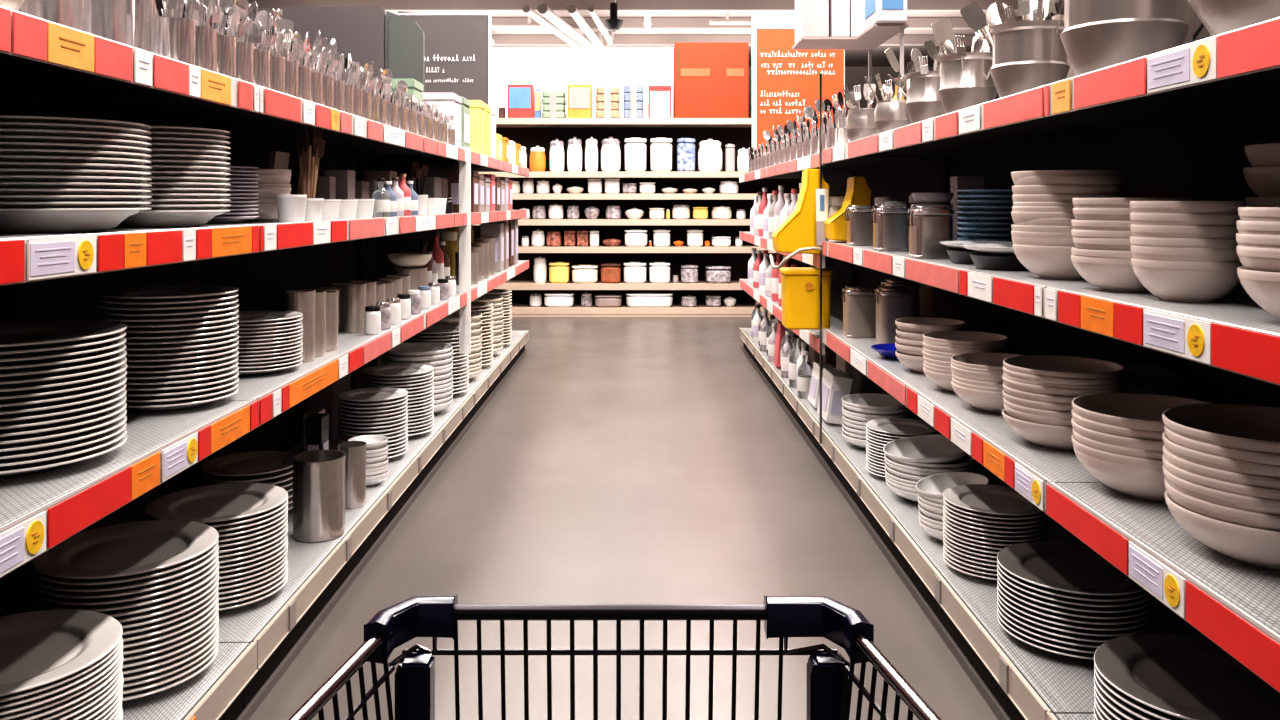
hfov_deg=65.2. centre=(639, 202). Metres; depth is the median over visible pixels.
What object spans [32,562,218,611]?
plate
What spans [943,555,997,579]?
plate
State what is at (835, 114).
knife
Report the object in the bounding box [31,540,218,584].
plate
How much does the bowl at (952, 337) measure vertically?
0.070 m
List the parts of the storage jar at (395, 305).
lid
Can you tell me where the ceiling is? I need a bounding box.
[225,11,1056,66]
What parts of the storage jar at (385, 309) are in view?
lid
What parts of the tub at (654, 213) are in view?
lid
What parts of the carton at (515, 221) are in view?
printed panel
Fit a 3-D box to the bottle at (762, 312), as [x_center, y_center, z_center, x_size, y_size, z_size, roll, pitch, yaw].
[0.988,1.002,7.950,0.091,0.270,0.091,0,0,45]
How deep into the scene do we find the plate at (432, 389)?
4.84 m
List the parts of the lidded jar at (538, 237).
lid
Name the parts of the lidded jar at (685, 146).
lid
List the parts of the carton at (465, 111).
printed panel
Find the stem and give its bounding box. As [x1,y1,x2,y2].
[644,11,650,26]
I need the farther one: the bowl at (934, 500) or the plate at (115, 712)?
the bowl at (934, 500)
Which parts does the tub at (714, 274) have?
lid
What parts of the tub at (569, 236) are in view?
lid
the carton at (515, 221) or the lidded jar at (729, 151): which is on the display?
the lidded jar at (729, 151)
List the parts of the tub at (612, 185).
lid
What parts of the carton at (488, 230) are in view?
printed panel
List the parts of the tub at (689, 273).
lid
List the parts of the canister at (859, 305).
lid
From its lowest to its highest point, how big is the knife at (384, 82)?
0.183 m
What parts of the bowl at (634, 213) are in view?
lid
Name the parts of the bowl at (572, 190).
lid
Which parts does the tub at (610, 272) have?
lid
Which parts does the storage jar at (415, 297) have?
lid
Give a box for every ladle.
[200,0,217,5]
[232,0,248,20]
[254,10,272,30]
[279,29,293,41]
[304,32,309,52]
[346,53,351,73]
[362,63,372,78]
[381,68,391,84]
[398,80,406,93]
[412,162,419,192]
[421,165,428,194]
[763,130,770,139]
[778,125,782,135]
[787,120,793,134]
[803,106,814,128]
[815,99,824,117]
[823,99,831,122]
[832,94,838,115]
[837,91,843,110]
[881,90,892,99]
[911,48,923,64]
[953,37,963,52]
[986,2,1010,26]
[1052,0,1058,13]
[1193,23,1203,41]
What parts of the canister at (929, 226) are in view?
lid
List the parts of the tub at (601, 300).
lid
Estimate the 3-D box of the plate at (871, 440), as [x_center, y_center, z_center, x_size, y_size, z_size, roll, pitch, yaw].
[1.096,0.994,4.173,0.300,0.025,0.300,0,0,-18]
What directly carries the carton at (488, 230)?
on the bay at (377, 265)
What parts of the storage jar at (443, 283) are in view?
lid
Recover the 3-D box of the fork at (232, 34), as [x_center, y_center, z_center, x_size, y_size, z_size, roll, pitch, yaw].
[-1.063,-0.407,2.602,0.023,0.185,0.019,0,0,-37]
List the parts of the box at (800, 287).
box lid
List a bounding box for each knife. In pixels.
[180,0,183,16]
[185,0,190,17]
[205,0,211,26]
[222,15,225,34]
[227,10,235,35]
[243,17,249,42]
[255,22,260,46]
[259,31,265,49]
[276,33,281,55]
[290,39,295,60]
[304,51,309,66]
[316,52,321,71]
[326,56,330,75]
[337,59,343,80]
[347,71,351,84]
[357,68,361,87]
[365,71,368,91]
[374,76,379,94]
[381,79,385,97]
[401,90,406,106]
[833,111,836,127]
[837,107,839,127]
[842,105,846,127]
[867,87,870,107]
[896,73,899,99]
[974,38,978,51]
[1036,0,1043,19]
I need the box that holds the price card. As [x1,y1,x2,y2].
[816,189,827,245]
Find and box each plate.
[0,115,151,129]
[0,122,151,135]
[0,128,151,141]
[0,135,151,147]
[0,142,151,153]
[0,148,151,159]
[0,155,151,165]
[0,162,151,171]
[0,168,151,177]
[0,175,151,183]
[0,182,151,189]
[0,188,151,195]
[0,195,151,201]
[0,202,151,207]
[0,208,151,232]
[0,320,126,351]
[0,331,126,358]
[0,337,126,365]
[0,344,126,372]
[0,350,126,380]
[0,357,126,387]
[0,363,127,394]
[0,370,126,402]
[0,376,126,409]
[0,383,126,416]
[0,389,126,424]
[0,396,126,431]
[0,402,126,438]
[0,409,126,446]
[0,415,126,453]
[0,422,126,460]
[0,428,126,468]
[0,435,126,476]
[0,609,122,696]
[0,637,122,708]
[0,638,121,702]
[0,647,122,715]
[0,654,122,719]
[9,656,123,719]
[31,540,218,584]
[31,557,218,604]
[32,520,218,578]
[32,545,218,591]
[32,551,218,598]
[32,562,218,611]
[32,570,218,616]
[32,576,218,622]
[32,582,218,628]
[33,665,122,719]
[51,672,121,719]
[66,671,122,719]
[79,677,123,719]
[90,688,122,719]
[97,285,238,301]
[97,292,238,307]
[97,298,238,313]
[98,303,238,318]
[98,308,238,324]
[98,691,122,719]
[100,313,238,330]
[106,696,122,719]
[112,705,121,719]
[117,209,230,227]
[122,593,218,641]
[122,624,218,674]
[123,588,218,634]
[123,600,218,647]
[123,604,218,654]
[123,611,218,661]
[123,615,218,667]
[123,627,218,680]
[123,634,218,687]
[123,640,218,693]
[123,648,217,700]
[124,319,238,336]
[124,329,238,347]
[125,324,238,341]
[125,334,238,353]
[125,340,238,358]
[126,345,238,364]
[126,356,238,375]
[126,361,238,381]
[126,366,238,386]
[126,371,238,392]
[126,377,238,398]
[126,382,238,403]
[126,387,238,410]
[127,350,238,369]
[138,204,230,209]
[139,193,230,198]
[139,199,230,204]
[140,188,230,193]
[141,176,230,182]
[141,182,230,187]
[142,165,230,171]
[142,171,230,177]
[143,159,230,166]
[145,142,230,150]
[145,148,230,156]
[145,503,287,531]
[146,482,287,522]
[146,498,287,527]
[147,125,230,135]
[147,131,230,140]
[147,137,230,145]
[147,154,230,161]
[201,451,295,478]
[201,467,292,482]
[201,473,292,484]
[201,479,292,487]
[205,216,258,223]
[215,212,258,216]
[218,508,287,536]
[218,513,287,541]
[218,517,287,547]
[218,527,287,557]
[218,557,287,589]
[218,560,287,594]
[218,565,287,599]
[218,571,287,605]
[218,576,287,610]
[219,522,287,552]
[219,534,286,563]
[219,536,287,568]
[219,542,287,573]
[219,547,287,578]
[219,553,286,583]
[221,193,258,196]
[222,197,258,200]
[223,170,258,173]
[223,177,258,181]
[223,181,258,185]
[223,185,258,188]
[223,201,258,204]
[223,205,258,208]
[224,174,258,177]
[225,166,258,170]
[225,189,258,192]
[226,208,258,212]
[237,310,302,324]
[237,346,302,358]
[237,349,302,362]
[238,320,302,331]
[238,323,302,335]
[238,327,302,339]
[238,331,302,343]
[238,335,302,347]
[238,338,302,350]
[238,342,302,354]
[238,353,302,366]
[238,360,302,374]
[239,316,302,327]
[239,356,302,369]
[283,485,292,491]
[288,491,292,497]
[288,503,292,509]
[338,403,407,414]
[338,406,407,418]
[338,410,407,422]
[338,418,407,429]
[338,422,407,433]
[338,425,407,436]
[338,429,407,439]
[338,433,407,443]
[339,387,407,402]
[339,395,407,406]
[339,399,407,410]
[339,413,407,425]
[339,436,407,447]
[362,371,433,380]
[363,363,433,377]
[363,374,433,384]
[363,377,433,387]
[363,381,433,390]
[363,384,433,394]
[387,448,407,458]
[388,440,407,450]
[388,444,407,454]
[404,339,458,345]
[407,391,433,401]
[407,395,433,404]
[407,398,433,408]
[407,401,433,411]
[407,408,433,418]
[407,412,433,422]
[407,415,433,425]
[407,418,433,429]
[407,422,433,433]
[408,336,458,342]
[408,388,433,397]
[408,404,433,415]
[408,425,433,436]
[412,332,458,339]
[417,325,458,335]
[451,362,468,370]
[452,355,468,362]
[452,369,468,377]
[452,387,468,394]
[453,354,467,359]
[453,358,468,366]
[453,365,468,373]
[453,372,468,380]
[453,376,468,384]
[453,379,468,387]
[453,383,468,391]
[457,306,493,312]
[471,302,492,309]
[480,313,493,319]
[480,320,492,326]
[480,326,493,332]
[481,309,492,314]
[481,323,492,328]
[481,336,492,341]
[481,340,492,345]
[481,343,492,349]
[481,350,492,355]
[481,353,492,359]
[481,356,493,362]
[482,316,493,321]
[482,329,493,335]
[482,333,493,338]
[482,346,492,351]
[482,360,492,365]
[484,289,511,295]
[866,418,937,435]
[866,426,939,438]
[866,429,896,440]
[866,433,890,442]
[866,435,886,445]
[866,439,883,447]
[866,441,883,451]
[866,445,884,454]
[866,448,884,457]
[866,451,884,460]
[866,454,884,464]
[866,457,884,467]
[866,460,884,470]
[866,463,884,473]
[866,466,884,476]
[943,484,1042,514]
[943,498,1045,519]
[943,502,1048,523]
[943,505,1049,528]
[943,510,1049,532]
[943,514,1049,536]
[943,518,1048,541]
[943,523,1049,545]
[943,526,1049,549]
[943,530,1000,553]
[943,535,997,557]
[943,538,996,562]
[943,543,996,566]
[943,546,996,571]
[943,551,996,575]
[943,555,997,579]
[957,189,1012,194]
[957,195,1011,199]
[957,200,1012,205]
[957,206,1011,210]
[957,211,1011,216]
[957,216,1012,222]
[957,221,1013,227]
[957,227,1011,233]
[957,232,1011,238]
[957,237,1011,241]
[997,541,1144,595]
[997,561,1149,601]
[997,565,1152,606]
[997,571,1154,612]
[997,578,1155,618]
[997,581,1155,624]
[997,587,1155,630]
[997,593,1155,636]
[997,598,1155,641]
[997,603,1155,647]
[997,609,1096,653]
[997,614,1093,659]
[1094,633,1279,719]
[1094,664,1185,719]
[1094,670,1160,719]
[1094,678,1141,719]
[1094,686,1127,719]
[1094,692,1116,719]
[1094,701,1107,719]
[1094,703,1100,719]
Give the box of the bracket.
[769,247,821,268]
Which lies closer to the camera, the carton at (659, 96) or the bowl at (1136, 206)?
the bowl at (1136, 206)
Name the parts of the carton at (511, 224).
printed panel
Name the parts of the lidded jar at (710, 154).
lid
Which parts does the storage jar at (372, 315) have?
lid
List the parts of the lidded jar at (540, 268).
lid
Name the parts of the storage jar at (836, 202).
lid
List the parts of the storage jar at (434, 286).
lid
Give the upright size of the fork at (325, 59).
0.185 m
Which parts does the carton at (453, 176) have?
printed panel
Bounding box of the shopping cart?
[287,595,941,719]
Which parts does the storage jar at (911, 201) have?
lid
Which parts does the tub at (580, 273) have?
lid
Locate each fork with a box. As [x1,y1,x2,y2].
[155,0,162,15]
[165,0,170,15]
[168,0,176,16]
[174,0,180,16]
[177,0,180,16]
[189,0,194,19]
[192,1,198,25]
[199,0,206,25]
[211,1,214,27]
[212,5,219,33]
[218,7,221,33]
[219,12,223,33]
[228,10,233,35]
[234,18,236,41]
[236,11,239,41]
[238,20,245,41]
[245,19,252,43]
[249,27,255,47]
[255,28,262,48]
[261,26,267,49]
[265,30,271,50]
[268,15,275,37]
[270,35,275,54]
[276,33,282,55]
[281,41,284,56]
[284,33,291,60]
[294,47,298,61]
[298,43,303,65]
[306,49,311,67]
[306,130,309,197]
[311,49,315,70]
[312,127,321,197]
[315,51,320,65]
[318,58,322,71]
[322,51,327,75]
[329,59,333,76]
[331,52,338,64]
[333,59,338,79]
[343,68,347,83]
[352,62,359,72]
[352,72,357,87]
[358,76,361,88]
[361,73,366,89]
[370,80,373,94]
[377,78,381,95]
[385,83,389,101]
[396,88,399,106]
[399,88,401,106]
[409,95,411,110]
[423,101,426,114]
[434,105,436,119]
[841,85,851,108]
[850,94,855,107]
[854,85,860,111]
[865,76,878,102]
[875,73,884,99]
[885,80,892,99]
[906,61,915,72]
[913,55,921,71]
[919,56,928,82]
[940,42,946,54]
[955,36,965,70]
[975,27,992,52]
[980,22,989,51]
[995,0,1006,22]
[1005,5,1015,21]
[1018,0,1029,19]
[1048,0,1055,17]
[1056,0,1063,33]
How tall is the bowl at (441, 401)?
0.070 m
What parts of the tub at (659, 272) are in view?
lid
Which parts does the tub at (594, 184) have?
lid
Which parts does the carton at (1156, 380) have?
printed panel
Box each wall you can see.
[673,67,997,117]
[998,11,1210,98]
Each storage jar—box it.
[364,306,380,334]
[376,302,390,329]
[386,298,400,324]
[397,294,410,319]
[408,290,420,313]
[418,286,430,308]
[428,282,439,304]
[437,279,448,299]
[439,231,457,275]
[444,197,452,213]
[445,276,455,296]
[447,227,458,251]
[471,225,473,242]
[828,196,831,240]
[829,196,844,240]
[874,196,894,206]
[884,201,906,207]
[908,195,915,214]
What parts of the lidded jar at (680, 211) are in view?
lid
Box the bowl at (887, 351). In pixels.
[871,343,897,359]
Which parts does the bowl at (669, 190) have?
lid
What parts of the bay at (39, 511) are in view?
panel, price rail, price rail, price rail, kick plate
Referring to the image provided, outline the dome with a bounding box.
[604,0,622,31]
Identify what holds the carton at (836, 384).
on the bay at (897, 176)
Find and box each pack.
[542,91,565,117]
[596,86,619,117]
[623,85,643,117]
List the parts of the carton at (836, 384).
printed panel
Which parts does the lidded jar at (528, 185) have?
lid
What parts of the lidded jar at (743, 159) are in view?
lid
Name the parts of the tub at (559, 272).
lid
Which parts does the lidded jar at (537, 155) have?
lid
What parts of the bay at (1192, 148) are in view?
post, kick plate, price rail, price rail, price rail, panel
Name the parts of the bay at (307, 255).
panel, kick plate, price rail, price rail, price rail, post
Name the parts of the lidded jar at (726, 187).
lid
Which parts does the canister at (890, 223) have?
lid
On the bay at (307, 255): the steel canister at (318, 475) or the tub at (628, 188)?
the steel canister at (318, 475)
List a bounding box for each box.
[779,268,832,329]
[795,0,828,42]
[829,0,849,36]
[849,0,863,36]
[864,0,906,30]
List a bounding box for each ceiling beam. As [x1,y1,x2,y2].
[187,0,1062,10]
[273,17,1051,28]
[491,35,992,45]
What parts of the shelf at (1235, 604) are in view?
price rail, price rail, price rail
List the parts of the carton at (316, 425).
printed panel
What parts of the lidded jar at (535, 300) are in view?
lid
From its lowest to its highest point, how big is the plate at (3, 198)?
0.049 m
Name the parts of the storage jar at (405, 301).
lid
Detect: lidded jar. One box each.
[512,180,519,193]
[521,146,526,167]
[521,235,528,245]
[523,178,533,193]
[529,292,541,306]
[530,146,545,170]
[531,229,544,245]
[532,205,545,218]
[533,256,546,282]
[536,180,549,193]
[546,230,561,246]
[548,204,563,218]
[549,139,564,170]
[567,137,581,170]
[567,205,578,218]
[581,292,591,306]
[585,137,597,170]
[601,137,620,170]
[606,205,620,218]
[666,209,669,218]
[672,204,689,218]
[673,275,677,282]
[681,295,696,306]
[698,139,722,170]
[704,240,709,245]
[712,206,731,218]
[719,180,738,193]
[735,236,742,245]
[736,209,745,218]
[737,148,749,170]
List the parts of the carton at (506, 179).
printed panel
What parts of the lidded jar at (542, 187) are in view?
lid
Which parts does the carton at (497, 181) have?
printed panel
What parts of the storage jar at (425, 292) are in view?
lid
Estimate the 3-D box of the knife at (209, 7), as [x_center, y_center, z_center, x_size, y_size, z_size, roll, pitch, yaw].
[-1.040,-0.401,2.392,0.031,0.174,0.011,0,0,-18]
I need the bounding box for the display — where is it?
[472,47,804,316]
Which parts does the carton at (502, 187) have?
printed panel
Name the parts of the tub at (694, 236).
lid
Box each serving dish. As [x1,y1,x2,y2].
[939,241,1012,249]
[961,244,1014,254]
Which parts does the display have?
white header panel, panel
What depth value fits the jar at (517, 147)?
8.41 m
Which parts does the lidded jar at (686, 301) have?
lid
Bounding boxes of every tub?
[498,107,505,117]
[544,292,574,306]
[549,262,569,282]
[564,230,575,245]
[572,265,597,282]
[577,230,588,245]
[588,178,601,193]
[590,230,598,245]
[595,294,621,306]
[601,263,620,282]
[605,178,619,193]
[622,183,636,193]
[623,262,646,282]
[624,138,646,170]
[624,229,647,246]
[626,292,672,306]
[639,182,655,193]
[649,208,664,218]
[649,262,669,282]
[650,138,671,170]
[653,229,670,246]
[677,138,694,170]
[681,265,697,282]
[687,229,702,246]
[692,207,707,218]
[705,266,730,282]
[705,295,720,306]
[711,236,730,246]
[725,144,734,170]
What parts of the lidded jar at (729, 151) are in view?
lid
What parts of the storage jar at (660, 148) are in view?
lid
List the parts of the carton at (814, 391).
printed panel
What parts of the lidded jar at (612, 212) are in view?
lid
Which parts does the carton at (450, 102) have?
printed panel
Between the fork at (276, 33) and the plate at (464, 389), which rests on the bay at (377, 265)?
the plate at (464, 389)
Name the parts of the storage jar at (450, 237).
lid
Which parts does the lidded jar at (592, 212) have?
lid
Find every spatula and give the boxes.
[257,8,273,31]
[279,18,293,32]
[310,138,314,197]
[314,139,324,192]
[322,38,326,48]
[337,58,349,70]
[799,116,805,128]
[863,84,875,99]
[885,47,900,77]
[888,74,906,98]
[900,76,906,99]
[924,40,939,66]
[931,19,954,47]
[933,53,942,70]
[960,1,992,49]
[971,35,976,51]
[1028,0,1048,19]
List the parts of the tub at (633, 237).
lid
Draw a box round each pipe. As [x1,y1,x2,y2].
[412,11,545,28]
[523,5,587,46]
[538,4,601,46]
[567,4,608,46]
[588,6,613,43]
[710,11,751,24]
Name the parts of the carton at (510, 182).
printed panel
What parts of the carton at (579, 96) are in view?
printed panel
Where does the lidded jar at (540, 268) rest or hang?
on the display
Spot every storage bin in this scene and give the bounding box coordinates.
[772,168,829,253]
[824,176,870,240]
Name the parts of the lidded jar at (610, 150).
lid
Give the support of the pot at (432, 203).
on the bay at (307, 255)
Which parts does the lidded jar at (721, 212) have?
lid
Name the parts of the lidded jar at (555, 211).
lid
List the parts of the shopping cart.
corner post, corner post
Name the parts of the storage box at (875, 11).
printed panel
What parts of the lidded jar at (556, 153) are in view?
lid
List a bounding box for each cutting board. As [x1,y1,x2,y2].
[268,150,289,168]
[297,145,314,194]
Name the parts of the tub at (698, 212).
lid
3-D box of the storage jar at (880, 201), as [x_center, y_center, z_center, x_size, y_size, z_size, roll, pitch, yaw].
[1.150,0.080,4.700,0.110,0.220,0.110,0,0,6]
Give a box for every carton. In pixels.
[303,408,324,451]
[305,413,328,451]
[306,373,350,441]
[315,176,335,198]
[325,170,354,198]
[351,361,371,389]
[355,180,377,198]
[355,181,368,198]
[364,171,396,187]
[372,355,381,365]
[374,78,423,106]
[387,81,407,97]
[408,177,441,197]
[422,92,461,146]
[441,178,447,197]
[447,171,478,212]
[460,96,469,146]
[469,100,484,154]
[478,174,483,211]
[480,223,503,271]
[481,174,495,210]
[483,177,489,211]
[484,104,490,156]
[490,107,495,157]
[490,220,508,269]
[495,177,499,210]
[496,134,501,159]
[498,177,508,210]
[500,180,504,210]
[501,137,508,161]
[507,84,534,117]
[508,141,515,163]
[508,180,512,209]
[508,219,513,266]
[513,219,517,264]
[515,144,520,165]
[535,89,540,117]
[567,84,592,117]
[648,85,671,117]
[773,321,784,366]
[799,337,808,355]
[808,362,835,407]
[809,345,818,367]
[817,368,852,424]
[819,350,835,367]
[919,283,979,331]
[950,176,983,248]
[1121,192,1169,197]
[1123,366,1177,396]
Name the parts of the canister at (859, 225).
lid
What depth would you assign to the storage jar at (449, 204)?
5.42 m
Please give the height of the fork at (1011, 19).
0.266 m
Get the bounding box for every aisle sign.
[283,6,423,84]
[394,13,490,106]
[752,11,844,154]
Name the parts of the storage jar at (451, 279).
lid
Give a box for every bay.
[0,6,258,719]
[26,85,470,708]
[363,151,528,430]
[739,167,851,386]
[767,23,942,466]
[820,74,1279,719]
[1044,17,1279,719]
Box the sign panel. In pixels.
[675,42,747,117]
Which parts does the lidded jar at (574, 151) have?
lid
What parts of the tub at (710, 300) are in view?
lid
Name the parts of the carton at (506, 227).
printed panel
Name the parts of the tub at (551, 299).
lid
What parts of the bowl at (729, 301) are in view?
lid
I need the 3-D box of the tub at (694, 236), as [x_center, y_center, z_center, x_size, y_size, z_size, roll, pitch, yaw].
[0.641,0.407,11.680,0.190,0.196,0.190,0,0,0]
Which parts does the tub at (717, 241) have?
lid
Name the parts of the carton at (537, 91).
printed panel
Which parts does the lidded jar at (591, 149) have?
lid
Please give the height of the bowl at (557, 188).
0.121 m
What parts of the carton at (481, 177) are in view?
printed panel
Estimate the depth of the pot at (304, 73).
3.05 m
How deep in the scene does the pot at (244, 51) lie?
2.59 m
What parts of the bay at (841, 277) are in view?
price rail, price rail, price rail, kick plate, panel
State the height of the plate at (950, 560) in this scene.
0.025 m
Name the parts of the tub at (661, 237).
lid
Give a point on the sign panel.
(711, 78)
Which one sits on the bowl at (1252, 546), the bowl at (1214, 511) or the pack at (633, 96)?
the bowl at (1214, 511)
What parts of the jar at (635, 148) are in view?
lid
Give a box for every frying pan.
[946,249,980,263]
[969,253,1027,270]
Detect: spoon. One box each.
[162,0,165,15]
[219,0,232,11]
[247,2,257,26]
[272,9,280,40]
[294,32,297,42]
[295,138,304,194]
[302,131,309,194]
[313,30,319,48]
[316,37,322,54]
[327,39,336,57]
[339,53,344,64]
[377,68,381,82]
[409,168,413,189]
[415,168,419,194]
[420,168,423,194]
[450,114,453,128]
[774,134,778,149]
[803,122,807,138]
[807,120,810,138]
[812,121,815,135]
[814,116,817,135]
[823,117,826,132]
[827,106,832,127]
[832,106,835,127]
[869,92,873,107]
[882,85,887,99]
[899,79,903,99]
[945,40,953,53]
[974,32,982,51]
[991,13,1003,25]
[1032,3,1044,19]
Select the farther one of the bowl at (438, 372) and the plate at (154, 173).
the bowl at (438, 372)
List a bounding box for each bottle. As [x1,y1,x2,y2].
[372,178,389,217]
[384,181,396,216]
[391,177,403,215]
[398,174,410,215]
[407,181,417,215]
[420,241,431,285]
[426,248,437,281]
[432,232,443,278]
[439,241,449,278]
[748,248,756,283]
[750,196,757,233]
[751,300,761,337]
[752,305,761,341]
[753,250,762,287]
[754,192,762,234]
[758,188,767,235]
[758,312,763,345]
[759,250,769,291]
[760,308,770,350]
[763,195,772,237]
[765,256,774,296]
[766,315,774,355]
[768,190,777,238]
[768,323,776,361]
[771,253,783,300]
[774,185,784,230]
[778,255,789,305]
[780,194,790,224]
[781,327,792,349]
[781,331,792,377]
[787,189,797,217]
[788,339,793,380]
[789,333,801,387]
[796,342,811,391]
[798,351,812,398]
[893,78,904,99]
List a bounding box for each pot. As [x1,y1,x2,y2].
[135,0,155,50]
[149,16,194,65]
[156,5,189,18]
[195,26,216,71]
[216,34,235,77]
[236,42,253,83]
[253,48,269,88]
[270,55,284,92]
[276,195,306,222]
[285,61,297,96]
[298,66,310,100]
[305,198,323,221]
[311,71,322,104]
[322,199,340,220]
[323,76,333,107]
[334,80,343,111]
[338,199,357,219]
[344,84,353,114]
[350,199,374,218]
[354,88,362,116]
[363,92,370,119]
[371,95,378,121]
[379,98,386,124]
[387,102,397,127]
[397,107,407,130]
[407,110,416,133]
[417,114,424,136]
[418,195,427,214]
[425,117,432,138]
[426,198,439,214]
[433,120,439,140]
[438,198,446,213]
[440,123,446,142]
[447,129,454,145]
[749,161,751,171]
[752,159,754,170]
[755,158,758,169]
[759,157,762,168]
[763,155,766,167]
[767,154,770,166]
[771,152,774,165]
[775,150,779,164]
[780,148,785,162]
[786,146,790,161]
[791,144,796,159]
[797,142,803,158]
[804,139,810,156]
[811,136,818,154]
[819,133,827,151]
[828,128,846,147]
[836,117,849,142]
[846,108,877,141]
[874,100,910,133]
[905,71,944,123]
[937,52,996,113]
[989,20,1069,97]
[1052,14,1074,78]
[1060,0,1189,75]
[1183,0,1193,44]
[1187,0,1279,35]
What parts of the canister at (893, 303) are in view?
lid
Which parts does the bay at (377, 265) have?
panel, kick plate, price rail, price rail, price rail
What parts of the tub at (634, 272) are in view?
lid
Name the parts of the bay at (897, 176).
price rail, price rail, price rail, kick plate, overhead shelf, overhead post, panel, overhead post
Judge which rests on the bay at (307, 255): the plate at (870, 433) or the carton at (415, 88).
the carton at (415, 88)
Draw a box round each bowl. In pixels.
[0,0,23,10]
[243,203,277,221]
[247,198,276,202]
[248,187,291,192]
[250,183,290,187]
[253,193,290,197]
[254,169,290,172]
[254,173,291,177]
[255,177,290,183]
[348,435,387,450]
[366,443,387,453]
[366,449,388,458]
[366,453,387,464]
[366,457,387,468]
[366,463,387,471]
[366,467,387,476]
[366,470,387,486]
[381,350,452,362]
[381,355,452,366]
[381,361,452,370]
[384,342,452,356]
[388,253,431,268]
[433,319,481,330]
[433,365,452,376]
[433,370,452,381]
[433,375,452,385]
[433,380,452,389]
[433,384,452,394]
[433,388,452,400]
[433,398,452,412]
[434,311,481,324]
[434,393,452,404]
[468,345,481,354]
[468,350,481,359]
[468,355,481,364]
[468,360,481,368]
[468,364,481,372]
[468,368,481,379]
[471,326,481,336]
[471,333,481,340]
[471,337,481,344]
[471,342,481,348]
[472,295,502,303]
[491,306,502,312]
[491,314,503,321]
[492,301,502,308]
[492,310,503,316]
[492,318,503,325]
[492,323,503,329]
[492,327,503,335]
[492,332,503,339]
[492,337,502,343]
[492,345,502,354]
[493,341,502,348]
[552,183,562,193]
[566,186,583,193]
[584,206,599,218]
[602,238,621,245]
[625,208,644,218]
[662,187,677,193]
[673,240,683,245]
[682,188,697,193]
[702,187,714,193]
[723,296,736,306]
[842,393,906,409]
[842,402,909,415]
[842,406,911,418]
[842,411,911,422]
[842,414,912,426]
[842,422,865,435]
[842,428,865,439]
[842,431,866,448]
[843,419,865,430]
[871,343,897,359]
[883,434,967,463]
[884,454,976,472]
[885,460,976,476]
[885,463,976,481]
[885,467,916,484]
[885,473,915,488]
[885,476,918,493]
[886,455,975,468]
[886,481,918,502]
[895,317,965,333]
[895,335,922,347]
[895,341,922,356]
[895,350,923,372]
[896,328,964,340]
[911,193,953,203]
[911,204,952,208]
[916,472,988,498]
[918,492,943,504]
[918,494,942,508]
[918,496,942,515]
[918,503,942,521]
[918,510,942,525]
[918,514,942,530]
[919,520,942,540]
[922,341,1007,353]
[922,350,950,361]
[923,331,1007,344]
[923,339,1008,348]
[923,347,1007,356]
[923,356,950,366]
[923,363,951,374]
[923,367,954,392]
[924,361,950,370]
[951,353,1023,369]
[951,361,1002,373]
[951,365,1002,378]
[951,369,1002,382]
[951,381,1003,412]
[952,374,1002,387]
[952,377,1003,391]
[1002,374,1123,396]
[1002,389,1072,412]
[1002,408,1073,449]
[1003,355,1124,378]
[1003,365,1124,384]
[1003,371,1124,388]
[1003,382,1124,404]
[1003,397,1071,418]
[1004,404,1072,426]
[1011,170,1121,182]
[1011,211,1074,222]
[1011,224,1072,232]
[1011,231,1072,238]
[1012,185,1122,194]
[1012,194,1122,201]
[1012,206,1073,211]
[1012,236,1074,246]
[1013,202,1073,206]
[1013,244,1084,279]
[1014,175,1123,185]
[1014,218,1074,225]
[1071,219,1131,230]
[1071,229,1131,238]
[1071,247,1132,259]
[1071,254,1148,292]
[1071,409,1162,441]
[1071,417,1163,451]
[1071,434,1162,468]
[1072,198,1190,207]
[1072,393,1214,431]
[1073,208,1131,220]
[1073,238,1130,250]
[1073,429,1162,459]
[1073,446,1165,501]
[1130,201,1246,212]
[1130,213,1239,225]
[1130,224,1238,238]
[1130,236,1237,247]
[1130,245,1239,261]
[1131,257,1242,302]
[1162,404,1279,454]
[1162,431,1279,478]
[1162,454,1279,500]
[1163,445,1279,489]
[1163,465,1279,515]
[1164,425,1279,465]
[1164,478,1279,531]
[1164,490,1279,569]
[1236,220,1279,234]
[1236,233,1279,248]
[1236,245,1279,272]
[1237,266,1279,318]
[1238,207,1279,221]
[1243,166,1279,196]
[1244,143,1279,166]
[1245,197,1279,206]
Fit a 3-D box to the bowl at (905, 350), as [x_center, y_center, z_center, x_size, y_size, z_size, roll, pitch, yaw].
[1.071,0.554,3.698,0.250,0.070,0.250,0,0,39]
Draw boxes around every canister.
[21,0,85,31]
[86,0,134,46]
[285,290,314,362]
[292,450,345,542]
[309,289,330,290]
[315,291,325,357]
[320,287,343,331]
[325,291,337,351]
[332,283,344,286]
[338,441,365,508]
[343,283,365,332]
[352,281,375,305]
[376,282,393,301]
[376,283,384,301]
[378,278,401,297]
[385,275,409,293]
[392,267,427,289]
[455,252,477,284]
[471,243,488,278]
[471,246,483,280]
[475,238,494,274]
[842,286,876,337]
[845,205,874,245]
[872,205,909,250]
[874,286,914,344]
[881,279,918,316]
[908,205,953,258]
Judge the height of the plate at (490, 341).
0.039 m
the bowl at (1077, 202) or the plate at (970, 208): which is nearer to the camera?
the bowl at (1077, 202)
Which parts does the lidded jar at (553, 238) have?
lid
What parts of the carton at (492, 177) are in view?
printed panel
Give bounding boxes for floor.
[236,317,1010,719]
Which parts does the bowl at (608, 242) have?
lid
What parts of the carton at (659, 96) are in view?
printed panel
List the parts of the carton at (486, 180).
printed panel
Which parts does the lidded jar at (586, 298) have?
lid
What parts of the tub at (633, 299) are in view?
lid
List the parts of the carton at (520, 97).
printed panel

